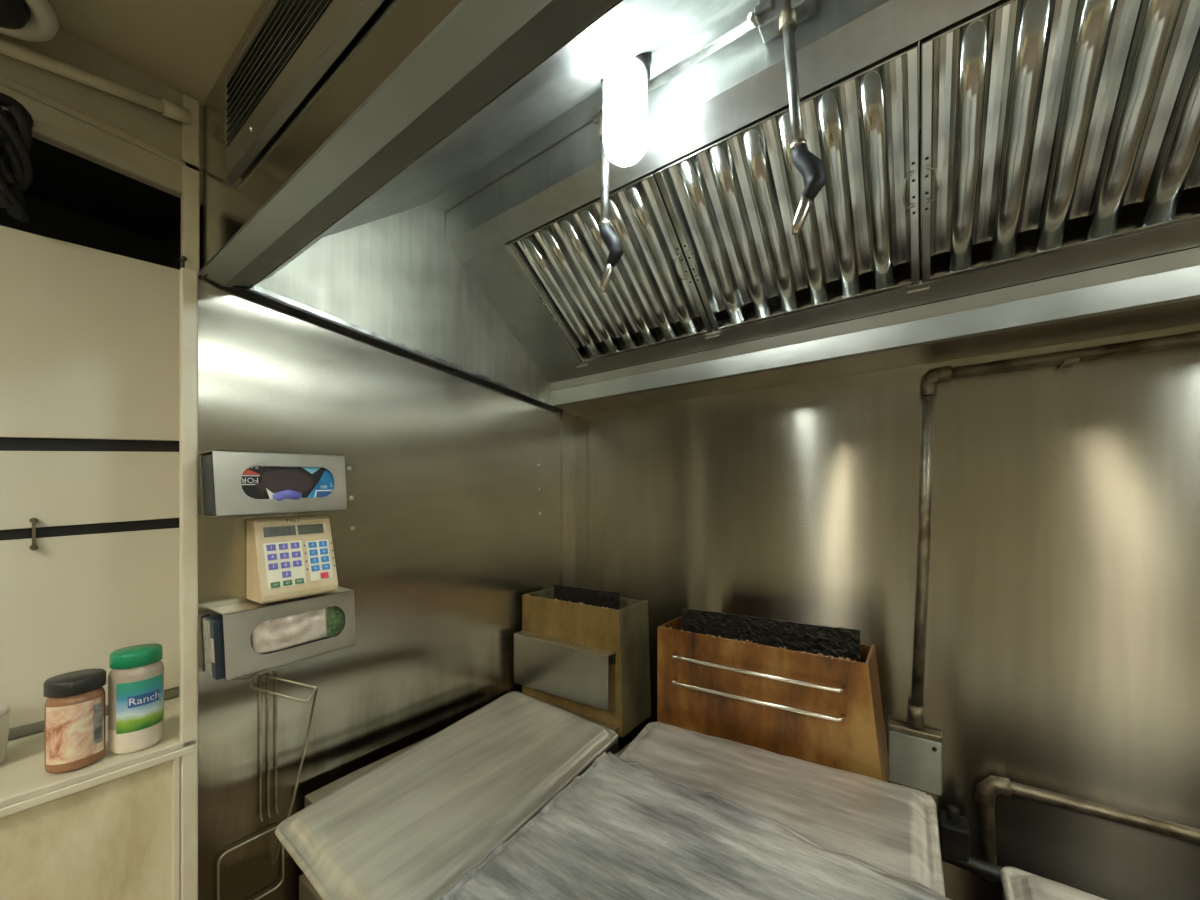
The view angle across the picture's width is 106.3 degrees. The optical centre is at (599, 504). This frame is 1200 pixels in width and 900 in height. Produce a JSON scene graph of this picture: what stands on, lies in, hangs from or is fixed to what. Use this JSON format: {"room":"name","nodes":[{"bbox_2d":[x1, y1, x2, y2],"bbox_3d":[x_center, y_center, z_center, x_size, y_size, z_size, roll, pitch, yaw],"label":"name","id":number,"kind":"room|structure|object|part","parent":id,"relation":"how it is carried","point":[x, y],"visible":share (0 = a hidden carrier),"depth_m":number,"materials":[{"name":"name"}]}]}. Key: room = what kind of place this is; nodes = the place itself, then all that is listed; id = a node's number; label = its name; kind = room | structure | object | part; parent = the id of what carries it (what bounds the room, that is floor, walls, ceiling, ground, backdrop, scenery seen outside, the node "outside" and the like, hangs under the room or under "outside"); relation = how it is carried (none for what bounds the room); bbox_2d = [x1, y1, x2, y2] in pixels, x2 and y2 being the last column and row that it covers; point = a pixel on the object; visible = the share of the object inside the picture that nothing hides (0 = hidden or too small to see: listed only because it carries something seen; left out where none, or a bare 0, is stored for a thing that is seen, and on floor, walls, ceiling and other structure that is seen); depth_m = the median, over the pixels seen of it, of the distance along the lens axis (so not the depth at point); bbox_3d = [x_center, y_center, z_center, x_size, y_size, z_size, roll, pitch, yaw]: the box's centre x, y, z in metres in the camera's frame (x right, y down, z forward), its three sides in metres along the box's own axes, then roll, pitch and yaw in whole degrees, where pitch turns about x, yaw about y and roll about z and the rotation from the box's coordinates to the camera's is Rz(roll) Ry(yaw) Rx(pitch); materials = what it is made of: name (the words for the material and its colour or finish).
{"room":"commercial kitchen","nodes":[
{"label":"commercial kitchen","id":0,"kind":"room"},
{"bbox_2d":[0,194,163,265],"bbox_3d":[-1.813,-0.698,0.453,0.020,0.515,4.220,0,0,36],"label":"wall","id":1,"kind":"structure","parent":0,"point":[46,219],"depth_m":1.14,"materials":[{"name":"black"}]},
{"bbox_2d":[23,137,202,275],"bbox_3d":[-1.997,-0.595,-0.085,0.307,0.310,3.130,0,0,36],"label":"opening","id":2,"kind":"structure","parent":1,"relation":"attached to","point":[62,178],"depth_m":1.08,"materials":[{"name":"black"}]},
{"bbox_2d":[0,26,202,687],"bbox_3d":[-1.870,0.273,-0.183,0.048,2.455,3.120,0,0,36],"label":"wall","id":3,"kind":"structure","parent":0,"point":[130,139],"depth_m":0.94,"materials":[{"name":"paint"}]},
{"bbox_2d":[0,92,33,221],"bbox_3d":[-1.099,-0.647,0.832,0.063,0.216,0.068,0,0,36],"label":"cable bundle","id":4,"kind":"object","parent":3,"relation":"hanging from","point":[16,124],"visible":1,"depth_m":0.83,"materials":[{"name":"black rubber"}]},
{"bbox_2d":[0,518,178,728],"bbox_3d":[-1.208,0.233,0.715,0.025,0.436,0.850,0,0,36],"label":"board","id":5,"kind":"object","parent":3,"relation":"attached to","point":[67,603],"visible":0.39,"depth_m":0.92,"materials":[{"name":"beige paint"}]},
{"bbox_2d":[0,451,178,529],"bbox_3d":[-1.208,-0.037,0.715,0.025,0.249,0.850,0,0,36],"label":"board","id":6,"kind":"object","parent":3,"relation":"attached to","point":[55,488],"visible":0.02,"depth_m":0.92,"materials":[{"name":"beige paint"}]},
{"bbox_2d":[0,226,186,440],"bbox_3d":[-1.208,-0.326,0.715,0.025,0.499,0.850,0,0,36],"label":"board","id":7,"kind":"object","parent":3,"relation":"attached to","point":[89,337],"visible":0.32,"depth_m":0.92,"materials":[{"name":"beige paint"}]},
{"bbox_2d":[0,38,191,124],"bbox_3d":[-1.383,-0.845,0.436,0.032,0.135,1.494,0,0,36],"label":"tube","id":8,"kind":"object","parent":3,"relation":"attached to","point":[169,109],"visible":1,"depth_m":0.92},
{"bbox_3d":[-1.856,-0.792,-0.196,0.010,0.015,3.115,0,0,36],"label":"trim","id":9,"kind":"part","parent":3,"relation":"part of","materials":[{"name":"paint"}]},
{"bbox_3d":[-1.857,-0.734,-0.195,0.006,0.023,3.115,0,0,36],"label":"trim","id":10,"kind":"part","parent":3,"relation":"part of","materials":[{"name":"paint"}]},
{"bbox_2d":[181,93,199,275],"bbox_3d":[-0.965,-0.256,1.060,0.023,1.398,0.030,0,0,36],"label":"trim","id":11,"kind":"structure","parent":3,"relation":"attached to","point":[190,198],"depth_m":1.05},
{"bbox_2d":[0,275,574,899],"bbox_3d":[-1.440,0.530,0.173,0.299,1.940,4.200,0,0,36],"label":"wall","id":12,"kind":"structure","parent":0,"point":[460,490],"depth_m":1.06,"materials":[{"name":"silver metal"}]},
{"bbox_2d":[0,703,9,762],"bbox_3d":[-1.048,0.394,0.748,0.082,0.097,0.082,0,0,36],"label":"plastic tub","id":13,"kind":"object","parent":12,"relation":"on","point":[4,708],"visible":1,"depth_m":0.77,"materials":[{"name":"white plastic"}]},
{"bbox_3d":[-1.048,0.352,0.748,0.082,0.013,0.082,0,0,36],"label":"lid","id":14,"kind":"part","parent":13,"relation":"part of","materials":[{"name":"white plastic"}]},
{"bbox_2d":[43,668,105,773],"bbox_3d":[-0.896,0.367,0.769,0.070,0.151,0.070,0,0,36],"label":"jar","id":15,"kind":"object","parent":12,"relation":"on","point":[74,707],"visible":1,"depth_m":0.75,"materials":[{"name":"brown plastic"}]},
{"bbox_3d":[-0.896,0.304,0.769,0.070,0.025,0.070,0,0,36],"label":"lid","id":16,"kind":"part","parent":15,"relation":"part of","materials":[{"name":"black plastic"}]},
{"bbox_2d":[93,701,102,744],"bbox_3d":[-0.861,0.374,0.773,0.001,0.068,0.016,0,0,-6],"label":"print","id":17,"kind":"object","parent":15,"relation":"on","point":[97,705],"depth_m":0.77},
{"bbox_3d":[-1.864,0.432,-0.199,0.022,0.022,3.100,0,0,36],"label":"trim","id":18,"kind":"part","parent":12,"relation":"part of","materials":[{"name":"beige paint"}]},
{"bbox_3d":[-1.659,0.463,-0.381,0.010,0.014,3.043,0,0,36],"label":"trim","id":19,"kind":"part","parent":12,"relation":"part of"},
{"bbox_3d":[-1.758,0.450,-0.269,0.297,0.014,3.110,0,0,36],"label":"trim","id":20,"kind":"part","parent":12,"relation":"part of","materials":[{"name":"paint"}]},
{"bbox_2d":[108,643,163,754],"bbox_3d":[-0.851,0.353,0.827,0.074,0.179,0.072,0,0,36],"label":"jar","id":21,"kind":"object","parent":12,"relation":"on","point":[136,676],"visible":1,"depth_m":0.80,"materials":[{"name":"white plastic"}]},
{"bbox_3d":[-0.852,0.277,0.827,0.068,0.027,0.068,0,0,36],"label":"lid","id":22,"kind":"part","parent":21,"relation":"part of","materials":[{"name":"green plastic"}]},
{"bbox_2d":[108,661,163,729],"bbox_3d":[-0.852,0.343,0.827,0.072,0.108,0.072,0,0,36],"label":"label","id":23,"kind":"object","parent":21,"relation":"on","point":[135,688],"depth_m":0.80,"materials":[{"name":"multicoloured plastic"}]},
{"bbox_3d":[-0.790,0.985,0.839,0.007,1.030,0.010,0,0,36],"label":"trim","id":24,"kind":"part","parent":12,"relation":"part of","materials":[{"name":"beige paint"}]},
{"bbox_2d":[179,268,197,899],"bbox_3d":[-0.781,0.527,0.854,0.016,1.945,0.024,0,0,36],"label":"trim","id":25,"kind":"structure","parent":12,"relation":"attached to","point":[188,279],"depth_m":0.85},
{"bbox_2d":[217,671,317,899],"bbox_3d":[-0.639,0.584,0.871,0.193,0.467,0.115,0,0,36],"label":"wire rack","id":26,"kind":"object","parent":12,"relation":"attached to","point":[268,676],"visible":0.85,"depth_m":0.94,"materials":[{"name":"silver metal"}]},
{"bbox_2d":[200,450,346,516],"bbox_3d":[-0.668,-0.044,0.937,0.078,0.133,0.236,0,0,36],"label":"holder","id":27,"kind":"object","parent":12,"relation":"attached to","point":[229,467],"visible":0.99,"depth_m":0.88,"materials":[{"name":"silver metal"}]},
{"bbox_3d":[-0.699,-0.044,0.959,0.002,0.130,0.236,0,0,36],"label":"plate","id":28,"kind":"part","parent":27,"relation":"part of","materials":[{"name":"silver metal"}]},
{"bbox_2d":[201,455,333,514],"bbox_3d":[-0.665,-0.043,0.933,0.078,0.122,0.231,0,0,36],"label":"carton","id":29,"kind":"object","parent":27,"relation":"in","point":[279,483],"visible":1,"depth_m":0.90,"materials":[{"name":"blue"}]},
{"bbox_2d":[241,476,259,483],"bbox_3d":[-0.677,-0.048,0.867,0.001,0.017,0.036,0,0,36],"label":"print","id":30,"kind":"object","parent":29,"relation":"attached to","point":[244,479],"depth_m":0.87},
{"bbox_2d":[241,475,260,484],"bbox_3d":[-0.677,-0.048,0.868,0.001,0.021,0.038,0,0,36],"label":"print","id":31,"kind":"object","parent":29,"relation":"attached to","point":[245,479],"depth_m":0.87,"materials":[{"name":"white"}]},
{"bbox_2d":[242,469,260,474],"bbox_3d":[-0.677,-0.064,0.868,0.001,0.013,0.040,0,0,36],"label":"print","id":32,"kind":"object","parent":29,"relation":"on","point":[248,471],"depth_m":0.87},
{"bbox_2d":[302,467,320,473],"bbox_3d":[-0.613,-0.074,0.957,0.001,0.017,0.043,0,0,36],"label":"print","id":33,"kind":"object","parent":29,"relation":"on","point":[305,470],"depth_m":0.96},
{"bbox_2d":[307,469,333,497],"bbox_3d":[-0.600,-0.049,0.976,0.001,0.075,0.070,0,0,36],"label":"print","id":34,"kind":"object","parent":29,"relation":"attached to","point":[320,482],"depth_m":0.97},
{"bbox_3d":[-0.670,-0.105,0.935,0.078,0.012,0.230,0,0,36],"label":"plate","id":35,"kind":"part","parent":27,"relation":"part of","materials":[{"name":"silver metal"}]},
{"bbox_3d":[-0.667,0.016,0.940,0.078,0.012,0.230,0,0,36],"label":"plate","id":36,"kind":"part","parent":27,"relation":"part of","materials":[{"name":"silver metal"}]},
{"bbox_2d":[210,586,355,680],"bbox_3d":[-0.657,0.260,0.951,0.081,0.134,0.241,0,0,36],"label":"holder","id":37,"kind":"object","parent":12,"relation":"attached to","point":[239,620],"visible":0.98,"depth_m":0.90,"materials":[{"name":"silver metal"}]},
{"bbox_3d":[-0.688,0.260,0.973,0.002,0.131,0.241,0,0,36],"label":"plate","id":38,"kind":"part","parent":37,"relation":"part of","materials":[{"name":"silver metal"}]},
{"bbox_2d":[203,607,342,679],"bbox_3d":[-0.661,0.265,0.940,0.076,0.117,0.243,0,0,36],"label":"carton","id":39,"kind":"object","parent":37,"relation":"in","point":[269,636],"visible":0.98,"depth_m":0.90,"materials":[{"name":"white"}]},
{"bbox_2d":[326,607,342,637],"bbox_3d":[-0.587,0.257,0.998,0.001,0.066,0.057,0,0,36],"label":"print","id":40,"kind":"object","parent":39,"relation":"attached to","point":[334,617],"depth_m":0.99},
{"bbox_3d":[-0.659,0.198,0.950,0.078,0.010,0.236,0,0,36],"label":"plate","id":41,"kind":"part","parent":37,"relation":"part of","materials":[{"name":"silver metal"}]},
{"bbox_3d":[-0.657,0.322,0.954,0.078,0.010,0.236,0,0,36],"label":"plate","id":42,"kind":"part","parent":37,"relation":"part of","materials":[{"name":"silver metal"}]},
{"bbox_2d":[246,516,337,603],"bbox_3d":[-0.649,0.110,0.954,0.086,0.171,0.142,0,0,36],"label":"timer","id":43,"kind":"object","parent":37,"relation":"on","point":[287,557],"visible":1,"depth_m":0.93,"materials":[{"name":"beige plastic"}]},
{"bbox_3d":[-0.122,0.570,1.762,0.006,1.860,0.083,0,0,36],"label":"trim","id":44,"kind":"part","parent":12,"relation":"part of","materials":[{"name":"silver metal"}]},
{"bbox_2d":[47,0,920,244],"bbox_3d":[-0.106,-0.965,-0.769,4.220,0.020,4.220,0,0,36],"label":"ceiling","id":45,"kind":"structure","parent":0,"point":[185,46],"depth_m":0.91,"materials":[{"name":"paint"}]},
{"bbox_2d":[0,0,58,41],"bbox_3d":[-1.040,-0.893,0.746,0.184,0.138,0.184,0,0,36],"label":"dome camera","id":46,"kind":"object","parent":45,"relation":"attached to","point":[28,20],"visible":1,"depth_m":0.79,"materials":[{"name":"white plastic"}]},
{"bbox_2d":[199,0,1199,415],"bbox_3d":[0.677,-0.654,0.532,3.262,0.600,1.151,0,0,36],"label":"exhaust hood","id":47,"kind":"object","parent":45,"relation":"hanging from","point":[340,137],"visible":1,"depth_m":0.87,"materials":[{"name":"silver metal"}]},
{"bbox_3d":[0.402,-0.805,0.097,2.903,0.167,0.013,0,0,36],"label":"louver frame","id":48,"kind":"part","parent":47,"relation":"part of","materials":[{"name":"silver metal"}]},
{"bbox_3d":[-0.454,-0.607,1.299,0.003,0.485,0.929,0,0,36],"label":"panel","id":49,"kind":"part","parent":47,"relation":"part of","materials":[{"name":"silver metal"}]},
{"bbox_3d":[0.386,-0.697,0.125,3.262,0.514,0.010,0,0,36],"label":"panel","id":50,"kind":"part","parent":47,"relation":"part of","materials":[{"name":"silver metal"}]},
{"bbox_2d":[505,169,712,362],"bbox_3d":[0.032,-0.614,1.255,0.467,0.270,0.367,0,0,36],"label":"filter","id":51,"kind":"object","parent":47,"relation":"on","point":[563,259],"visible":0.92,"depth_m":1.23,"materials":[{"name":"silver metal"}]},
{"bbox_3d":[0.201,-0.590,1.121,0.019,0.043,0.055,0,0,36],"label":"handle","id":52,"kind":"part","parent":51,"relation":"part of","materials":[{"name":"silver metal"}]},
{"bbox_2d":[601,52,651,166],"bbox_3d":[0.047,-0.751,0.831,0.098,0.227,0.098,0,0,36],"label":"lamp","id":53,"kind":"object","parent":47,"relation":"attached to","point":[625,119],"visible":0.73,"depth_m":0.82,"materials":[{"name":"glass"}]},
{"bbox_3d":[0.047,-0.715,0.831,0.060,0.109,0.060,0,0,36],"label":"bulb","id":54,"kind":"part","parent":53,"relation":"part of","materials":[{"name":"white glass"}]},
{"bbox_2d":[593,0,826,291],"bbox_3d":[0.939,-0.639,0.278,2.340,0.405,0.049,0,0,36],"label":"pipe","id":55,"kind":"object","parent":47,"relation":"attached to","point":[773,18],"visible":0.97,"depth_m":0.73,"materials":[{"name":"metal"}]},
{"bbox_2d":[655,40,919,331],"bbox_3d":[0.412,-0.614,0.983,0.467,0.270,0.367,0,0,36],"label":"filter","id":56,"kind":"object","parent":47,"relation":"on","point":[732,201],"visible":0.87,"depth_m":0.95,"materials":[{"name":"silver metal"}]},
{"bbox_3d":[0.230,-0.590,1.100,0.019,0.043,0.055,0,0,36],"label":"handle","id":57,"kind":"part","parent":56,"relation":"part of","materials":[{"name":"silver metal"}]},
{"bbox_3d":[0.582,-0.590,0.849,0.019,0.043,0.055,0,0,36],"label":"handle","id":58,"kind":"part","parent":56,"relation":"part of","materials":[{"name":"silver metal"}]},
{"bbox_3d":[1.015,-0.470,0.778,3.000,0.036,0.052,0,0,36],"label":"rail","id":59,"kind":"part","parent":47,"relation":"part of","materials":[{"name":"silver metal"}]},
{"bbox_2d":[921,0,1199,283],"bbox_3d":[0.793,-0.614,0.710,0.467,0.270,0.367,0,0,36],"label":"filter","id":60,"kind":"object","parent":47,"relation":"on","point":[1042,115],"visible":1,"depth_m":0.73,"materials":[{"name":"silver metal"}]},
{"bbox_3d":[0.611,-0.590,0.828,0.019,0.043,0.055,0,0,36],"label":"handle","id":61,"kind":"part","parent":60,"relation":"part of","materials":[{"name":"silver metal"}]},
{"bbox_2d":[571,129,1199,899],"bbox_3d":[1.361,0.273,0.763,3.620,2.455,0.020,0,0,36],"label":"wall","id":62,"kind":"structure","parent":0,"point":[1062,652],"depth_m":1.07,"materials":[{"name":"silver metal"}]},
{"bbox_2d":[618,732,1002,883],"bbox_3d":[0.667,0.773,1.152,1.800,0.146,0.065,0,0,36],"label":"gas pipe","id":63,"kind":"object","parent":62,"relation":"attached to","point":[954,833],"visible":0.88,"depth_m":1.02,"materials":[{"name":"metal"}]},
{"bbox_2d":[887,719,941,795],"bbox_3d":[0.790,0.631,1.131,0.113,0.142,0.045,0,0,36],"label":"junction box","id":64,"kind":"object","parent":62,"relation":"attached to","point":[914,754],"visible":0.87,"depth_m":1.12,"materials":[{"name":"grey metal"}]},
{"bbox_2d":[908,331,1199,727],"bbox_3d":[1.511,0.101,0.614,1.802,0.897,0.048,0,0,36],"label":"pipe","id":65,"kind":"object","parent":62,"relation":"attached to","point":[930,379],"visible":1,"depth_m":1.10,"materials":[{"name":"silver metal"}]},
{"bbox_2d":[975,775,1199,881],"bbox_3d":[1.435,0.736,0.655,1.372,0.248,0.038,0,0,36],"label":"pipe","id":66,"kind":"object","parent":62,"relation":"attached to","point":[987,790],"visible":0.95,"depth_m":0.97,"materials":[{"name":"silver metal"}]},
{"bbox_3d":[-0.106,1.510,-0.769,4.220,0.020,4.220,0,0,36],"label":"floor","id":67,"kind":"structure","parent":0,"visible":0},
{"bbox_2d":[299,584,650,899],"bbox_3d":[-0.257,0.888,1.185,0.405,1.224,0.874,0,0,36],"label":"fryer","id":68,"kind":"object","parent":67,"relation":"on","point":[582,652],"visible":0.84,"depth_m":1.36,"materials":[{"name":"silver metal"}]},
{"bbox_3d":[-0.492,1.067,0.864,0.370,0.545,0.015,0,0,36],"label":"door","id":69,"kind":"part","parent":68,"relation":"part of","materials":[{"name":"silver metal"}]},
{"bbox_2d":[275,691,617,899],"bbox_3d":[-0.288,0.602,1.022,0.494,0.050,0.716,0,0,36],"label":"sheet pan","id":70,"kind":"object","parent":68,"relation":"on","point":[411,826],"visible":0.98,"depth_m":0.88,"materials":[{"name":"metal"}]},
{"bbox_3d":[-0.130,0.505,1.375,0.377,0.164,0.003,0,0,36],"label":"splash plate","id":71,"kind":"part","parent":68,"relation":"part of","materials":[{"name":"grey metal"}]},
{"bbox_2d":[617,608,889,781],"bbox_3d":[0.208,0.894,0.847,0.526,1.212,0.866,0,0,36],"label":"fryer","id":72,"kind":"object","parent":67,"relation":"on","point":[808,692],"visible":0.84,"depth_m":1.06,"materials":[{"name":"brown wood"}]},
{"bbox_3d":[0.350,0.454,1.060,0.402,0.020,0.032,0,0,36],"label":"rail","id":73,"kind":"part","parent":72,"relation":"part of","materials":[{"name":"metal"}]},
{"bbox_3d":[0.350,0.390,1.060,0.402,0.014,0.032,0,0,36],"label":"rail","id":74,"kind":"part","parent":72,"relation":"part of","materials":[{"name":"metal"}]},
{"bbox_2d":[619,722,944,895],"bbox_3d":[0.262,0.555,0.834,0.608,0.045,0.456,0,0,36],"label":"sheet pan","id":75,"kind":"object","parent":72,"relation":"on","point":[892,828],"visible":0.53,"depth_m":0.83,"materials":[{"name":"metal"}]},
{"bbox_2d":[439,752,950,899],"bbox_3d":[0.147,0.525,0.573,0.693,0.052,0.518,0,0,36],"label":"sheet pan","id":76,"kind":"object","parent":75,"relation":"on","point":[621,829],"visible":1,"depth_m":0.66,"materials":[{"name":"metal"}]},
{"bbox_3d":[0.794,1.059,0.311,0.715,0.882,0.535,0,0,36],"label":"range","id":77,"kind":"object","parent":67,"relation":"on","visible":0},
{"bbox_2d":[1000,866,1106,899],"bbox_3d":[0.800,0.598,0.382,0.648,0.030,0.468,0,0,36],"label":"sheet pan","id":78,"kind":"object","parent":77,"relation":"on","point":[1018,884],"visible":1,"depth_m":0.69,"materials":[{"name":"metal"}]}
]}

